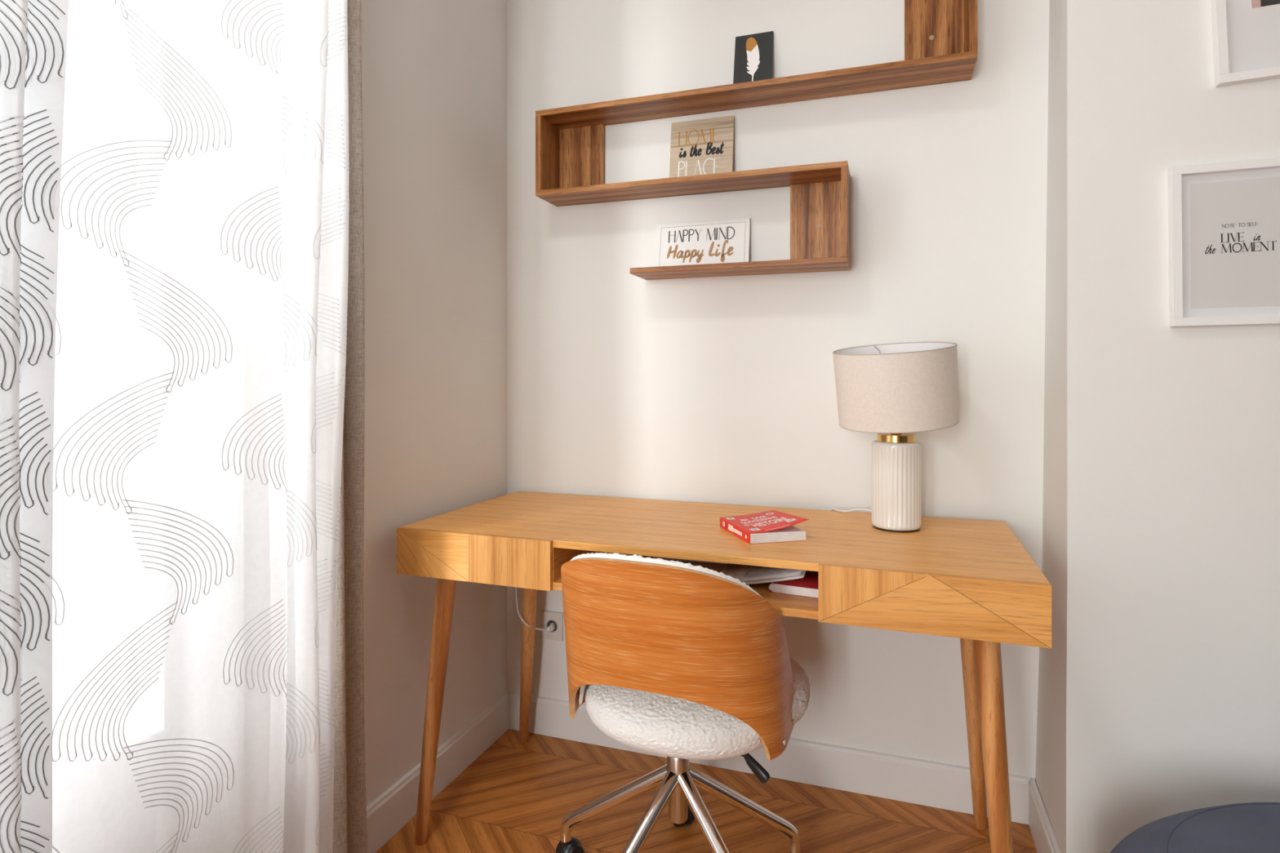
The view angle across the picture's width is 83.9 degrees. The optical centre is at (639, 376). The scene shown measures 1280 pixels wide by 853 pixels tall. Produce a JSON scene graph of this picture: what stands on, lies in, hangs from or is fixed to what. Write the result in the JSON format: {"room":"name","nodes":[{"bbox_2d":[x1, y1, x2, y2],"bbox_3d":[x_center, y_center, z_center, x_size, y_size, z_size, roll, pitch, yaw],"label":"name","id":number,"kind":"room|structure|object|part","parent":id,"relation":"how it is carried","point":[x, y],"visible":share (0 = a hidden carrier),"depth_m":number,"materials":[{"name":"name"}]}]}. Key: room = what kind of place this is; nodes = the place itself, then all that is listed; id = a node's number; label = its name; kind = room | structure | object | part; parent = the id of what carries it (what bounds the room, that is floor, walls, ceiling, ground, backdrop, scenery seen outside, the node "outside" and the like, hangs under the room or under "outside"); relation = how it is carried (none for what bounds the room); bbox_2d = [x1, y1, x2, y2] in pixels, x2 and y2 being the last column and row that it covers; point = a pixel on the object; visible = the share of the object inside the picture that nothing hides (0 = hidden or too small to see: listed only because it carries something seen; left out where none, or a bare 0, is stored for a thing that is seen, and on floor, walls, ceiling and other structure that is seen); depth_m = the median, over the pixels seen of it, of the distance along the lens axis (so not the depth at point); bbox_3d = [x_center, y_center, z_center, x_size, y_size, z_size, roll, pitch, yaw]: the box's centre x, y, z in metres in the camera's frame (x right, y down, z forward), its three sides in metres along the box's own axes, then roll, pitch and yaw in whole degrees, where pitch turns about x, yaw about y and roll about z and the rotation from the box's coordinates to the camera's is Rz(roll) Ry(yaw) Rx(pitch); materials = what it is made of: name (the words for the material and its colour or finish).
{"room":"office","nodes":[
{"label":"office","id":0,"kind":"room"},
{"bbox_2d":[360,0,506,806],"bbox_3d":[-1.369,-0.222,-0.031,0.250,2.810,5.000,0,0,19],"label":"wall","id":1,"kind":"structure","parent":0,"point":[434,72],"depth_m":1.90,"materials":[{"name":"beige paint"}]},
{"bbox_2d":[366,691,509,852],"bbox_3d":[-0.583,1.066,1.818,0.014,0.112,0.990,0,0,19],"label":"baseboard","id":2,"kind":"structure","parent":1,"relation":"attached to","point":[394,808],"depth_m":1.92,"materials":[{"name":"white paint"}]},
{"bbox_3d":[-0.844,-1.337,0.898,0.128,0.050,1.656,0,0,19],"label":"curtain rod","id":3,"kind":"object","parent":1,"relation":"attached to","visible":0},
{"bbox_2d":[0,0,69,852],"bbox_3d":[-0.835,-0.104,0.654,0.097,2.426,0.578,0,0,19],"label":"sheer curtain","id":4,"kind":"object","parent":3,"relation":"hanging from","point":[33,33],"visible":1,"depth_m":0.89,"materials":[{"name":"white fabric"}]},
{"bbox_2d":[52,0,349,852],"bbox_3d":[-0.685,-0.105,1.121,0.101,2.426,0.693,0,0,19],"label":"sheer curtain","id":5,"kind":"object","parent":3,"relation":"hanging from","point":[201,327],"visible":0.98,"depth_m":1.14,"materials":[{"name":"white fabric"}]},
{"bbox_2d":[333,0,367,852],"bbox_3d":[-0.632,-0.103,1.521,0.069,2.428,0.134,0,0,19],"label":"drape","id":6,"kind":"object","parent":3,"relation":"hanging from","point":[349,814],"visible":0.54,"depth_m":1.53,"materials":[{"name":"grey fabric"}]},
{"bbox_2d":[375,728,1037,852],"bbox_3d":[0.591,1.153,-0.715,3.900,0.060,5.000,0,0,19],"label":"floor","id":7,"kind":"structure","parent":0,"point":[516,797],"depth_m":1.83,"materials":[{"name":"brown wood"}]},
{"bbox_2d":[555,552,809,852],"bbox_3d":[0.073,0.725,1.565,0.546,0.796,0.638,0,0,26],"label":"desk chair","id":8,"kind":"object","parent":7,"relation":"on","point":[679,661],"visible":1,"depth_m":1.36,"materials":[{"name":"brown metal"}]},
{"bbox_3d":[-0.053,0.948,1.585,0.278,0.222,0.032,0,0,23],"label":"leg","id":9,"kind":"part","parent":8,"relation":"part of","materials":[{"name":"silver metal"}]},
{"bbox_3d":[-0.013,0.948,1.417,0.033,0.222,0.278,0,0,40],"label":"leg","id":10,"kind":"part","parent":8,"relation":"part of","materials":[{"name":"silver metal"}]},
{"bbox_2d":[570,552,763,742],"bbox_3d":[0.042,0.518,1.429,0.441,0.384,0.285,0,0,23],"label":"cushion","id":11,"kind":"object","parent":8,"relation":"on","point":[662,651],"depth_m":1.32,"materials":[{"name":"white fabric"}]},
{"bbox_3d":[0.051,0.535,1.451,0.470,0.398,0.360,0,0,23],"label":"backrest","id":12,"kind":"part","parent":8,"relation":"part of","materials":[{"name":"brown wood"}]},
{"bbox_3d":[0.120,0.703,1.615,0.507,0.136,0.507,0,0,23],"label":"seat","id":13,"kind":"part","parent":8,"relation":"part of","materials":[{"name":"white fabric"}]},
{"bbox_3d":[0.159,0.948,1.405,0.033,0.222,0.278,0,0,-32],"label":"leg","id":14,"kind":"part","parent":8,"relation":"part of","materials":[{"name":"silver metal"}]},
{"bbox_3d":[0.224,0.948,1.563,0.278,0.222,0.033,0,0,-14],"label":"leg","id":15,"kind":"part","parent":8,"relation":"part of","materials":[{"name":"silver metal"}]},
{"bbox_3d":[0.197,0.793,1.476,0.155,0.059,0.023,0,0,32],"label":"lever","id":16,"kind":"part","parent":8,"relation":"part of","materials":[{"name":"black plastic"}]},
{"bbox_2d":[396,491,1051,852],"bbox_3d":[0.165,0.744,1.747,1.382,0.761,0.584,0,0,20],"label":"writing desk","id":17,"kind":"object","parent":7,"relation":"on","point":[973,581],"visible":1,"depth_m":1.57,"materials":[{"name":"brown wood"}]},
{"bbox_3d":[-0.496,0.798,1.737,0.101,0.652,0.048,0,0,-18],"label":"leg","id":18,"kind":"part","parent":17,"relation":"part of","materials":[{"name":"brown wood"}]},
{"bbox_3d":[-0.389,0.418,1.644,0.411,0.110,0.012,0,0,20],"label":"drawer","id":19,"kind":"part","parent":17,"relation":"part of","materials":[{"name":"brown wood"}]},
{"bbox_3d":[-0.338,0.798,2.164,0.048,0.652,0.102,0,0,-33],"label":"leg","id":20,"kind":"part","parent":17,"relation":"part of","materials":[{"name":"brown wood"}]},
{"bbox_3d":[0.167,0.465,1.753,1.382,0.016,0.572,0,0,20],"label":"panel","id":21,"kind":"part","parent":17,"relation":"part of","materials":[{"name":"brown wood"}]},
{"bbox_2d":[653,556,728,564],"bbox_3d":[0.142,0.445,1.813,0.190,0.022,0.132,0,0,18],"label":"paperback book","id":22,"kind":"object","parent":17,"relation":"on","point":[664,558],"visible":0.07,"depth_m":1.75,"materials":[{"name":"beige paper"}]},
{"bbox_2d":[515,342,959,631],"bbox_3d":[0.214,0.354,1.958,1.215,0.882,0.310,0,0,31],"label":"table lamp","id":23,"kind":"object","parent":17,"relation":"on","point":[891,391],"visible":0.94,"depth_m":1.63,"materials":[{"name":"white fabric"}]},
{"bbox_3d":[0.141,0.569,2.011,1.060,0.436,0.147,0,0,19],"label":"power cord","id":24,"kind":"part","parent":23,"relation":"part of","materials":[{"name":"white plastic"}]},
{"bbox_3d":[0.610,0.021,1.709,0.284,0.213,0.295,0,0,19],"label":"lamp shade","id":25,"kind":"part","parent":23,"relation":"part of","materials":[{"name":"fabric"}]},
{"bbox_2d":[720,564,805,584],"bbox_3d":[0.271,0.431,1.578,0.192,0.044,0.157,0,0,18],"label":"paper stack","id":26,"kind":"object","parent":17,"relation":"on","point":[738,571],"visible":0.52,"depth_m":1.51,"materials":[{"name":"white paper"}]},
{"bbox_2d":[743,565,803,577],"bbox_3d":[0.313,0.414,1.561,0.150,0.031,0.120,0,0,18],"label":"leaflet","id":27,"kind":"object","parent":26,"relation":"on","point":[753,571],"visible":0.39,"depth_m":1.54,"materials":[{"name":"white paper"}]},
{"bbox_2d":[720,510,808,543],"bbox_3d":[0.283,0.339,1.647,0.141,0.047,0.183,0,0,-14],"label":"paperback book","id":28,"kind":"object","parent":17,"relation":"on","point":[772,526],"visible":1,"depth_m":1.60,"materials":[{"name":"paper"}]},
{"bbox_2d":[768,570,818,598],"bbox_3d":[0.357,0.446,1.561,0.110,0.020,0.166,0,0,25],"label":"paperback book","id":29,"kind":"object","parent":17,"relation":"on","point":[808,585],"visible":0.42,"depth_m":1.50,"materials":[{"name":"paper"}]},
{"bbox_3d":[0.531,0.418,1.310,0.396,0.110,0.012,0,0,20],"label":"drawer","id":30,"kind":"part","parent":17,"relation":"part of","materials":[{"name":"brown wood"}]},
{"bbox_3d":[0.818,0.798,1.753,0.102,0.652,0.048,0,0,-32],"label":"leg","id":31,"kind":"part","parent":17,"relation":"part of","materials":[{"name":"brown wood"}]},
{"bbox_3d":[0.667,0.798,1.332,0.048,0.652,0.103,0,0,-18],"label":"leg","id":32,"kind":"part","parent":17,"relation":"part of","materials":[{"name":"brown wood"}]},
{"bbox_2d":[1110,802,1279,852],"bbox_3d":[1.059,0.909,0.892,0.853,0.431,0.850,0,0,19],"label":"pouf","id":33,"kind":"object","parent":7,"relation":"on","point":[1248,827],"visible":1,"depth_m":1.13,"materials":[{"name":"fabric"}]},
{"bbox_2d":[506,0,1048,781],"bbox_3d":[1.424,-0.222,1.748,4.350,2.810,0.200,0,0,19],"label":"wall","id":34,"kind":"structure","parent":0,"point":[620,383],"depth_m":1.99,"materials":[{"name":"beige paint"}]},
{"bbox_2d":[539,609,563,641],"bbox_3d":[-0.277,0.779,2.230,0.077,0.087,0.010,0,0,19],"label":"wall outlet","id":35,"kind":"object","parent":34,"relation":"attached to","point":[546,617],"visible":0.96,"depth_m":2.23,"materials":[{"name":"white plastic"}]},
{"bbox_2d":[545,618,558,633],"bbox_3d":[-0.274,0.779,2.228,0.045,0.045,0.008,0,0,19],"label":"socket","id":36,"kind":"object","parent":35,"relation":"attached to","point":[548,621],"depth_m":2.23,"materials":[{"name":"grey plastic"}]},
{"bbox_2d":[535,0,977,279],"bbox_3d":[0.274,-0.735,1.967,1.181,0.894,0.143,0,0,19],"label":"wall shelf","id":37,"kind":"object","parent":34,"relation":"attached to","point":[940,36],"visible":1,"depth_m":1.95,"materials":[{"name":"brown wood"}]},
{"bbox_3d":[-0.178,-0.656,2.192,0.146,0.219,0.017,0,0,19],"label":"wall plate","id":38,"kind":"part","parent":37,"relation":"part of","materials":[{"name":"brown wood"}]},
{"bbox_2d":[669,115,734,177],"bbox_3d":[0.177,-0.646,2.055,0.186,0.198,0.034,0,0,19],"label":"wooden sign","id":39,"kind":"object","parent":37,"relation":"on","point":[701,146],"visible":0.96,"depth_m":2.05,"materials":[{"name":"beige wood"}]},
{"bbox_2d":[655,217,750,266],"bbox_3d":[0.179,-0.377,2.057,0.275,0.146,0.031,0,0,19],"label":"sign","id":40,"kind":"object","parent":37,"relation":"on","point":[719,241],"visible":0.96,"depth_m":2.05,"materials":[{"name":"white wood"}]},
{"bbox_2d":[733,31,773,84],"bbox_3d":[0.317,-0.875,2.000,0.107,0.188,0.048,0,0,19],"label":"plaque","id":41,"kind":"object","parent":37,"relation":"on","point":[753,61],"visible":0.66,"depth_m":2.00,"materials":[{"name":"grey wood"}]},
{"bbox_3d":[0.487,-0.417,1.959,0.144,0.227,0.017,0,0,19],"label":"wall plate","id":42,"kind":"part","parent":37,"relation":"part of","materials":[{"name":"brown wood"}]},
{"bbox_3d":[0.768,-0.974,1.861,0.144,0.386,0.017,0,0,19],"label":"wall plate","id":43,"kind":"part","parent":37,"relation":"part of","materials":[{"name":"brown wood"}]},
{"bbox_2d":[508,691,1028,824],"bbox_3d":[0.280,1.066,2.034,1.474,0.112,0.014,0,0,19],"label":"baseboard","id":44,"kind":"structure","parent":34,"relation":"attached to","point":[946,786],"depth_m":1.93,"materials":[{"name":"white paint"}]},
{"bbox_2d":[1035,0,1279,852],"bbox_3d":[2.067,-0.222,1.234,2.398,2.810,0.345,0,0,19],"label":"wall","id":45,"kind":"structure","parent":0,"point":[1158,691],"depth_m":1.42,"materials":[{"name":"beige paint"}]},
{"bbox_2d":[1028,777,1061,852],"bbox_3d":[0.925,1.066,1.625,0.014,0.112,0.359,0,0,19],"label":"baseboard","id":46,"kind":"structure","parent":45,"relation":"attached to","point":[1045,841],"depth_m":1.67,"materials":[{"name":"white paint"}]},
{"bbox_2d":[1168,157,1279,327],"bbox_3d":[1.149,-0.254,1.361,0.228,0.312,0.020,-1,0,19],"label":"picture frame","id":47,"kind":"object","parent":45,"relation":"attached to","point":[1224,218],"visible":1,"depth_m":1.37,"materials":[{"name":"white paint"}]},
{"bbox_2d":[1189,177,1279,308],"bbox_3d":[1.150,-0.254,1.365,0.160,0.244,0.001,-1,0,19],"label":"print","id":48,"kind":"object","parent":47,"relation":"attached to","point":[1234,222],"depth_m":1.37,"materials":[{"name":"white paper"}]},
{"bbox_2d":[1210,0,1279,87],"bbox_3d":[1.247,-0.767,1.327,0.316,0.412,0.020,0,0,19],"label":"picture frame","id":49,"kind":"object","parent":45,"relation":"attached to","point":[1246,33],"visible":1,"depth_m":1.36,"materials":[{"name":"white paint"}]},
{"bbox_2d":[1250,0,1279,8],"bbox_3d":[1.248,-0.767,1.330,0.180,0.126,0.001,-2,-1,19],"label":"print","id":50,"kind":"object","parent":49,"relation":"attached to","point":[1255,4],"depth_m":1.35,"materials":[{"name":"pink"}]}
]}

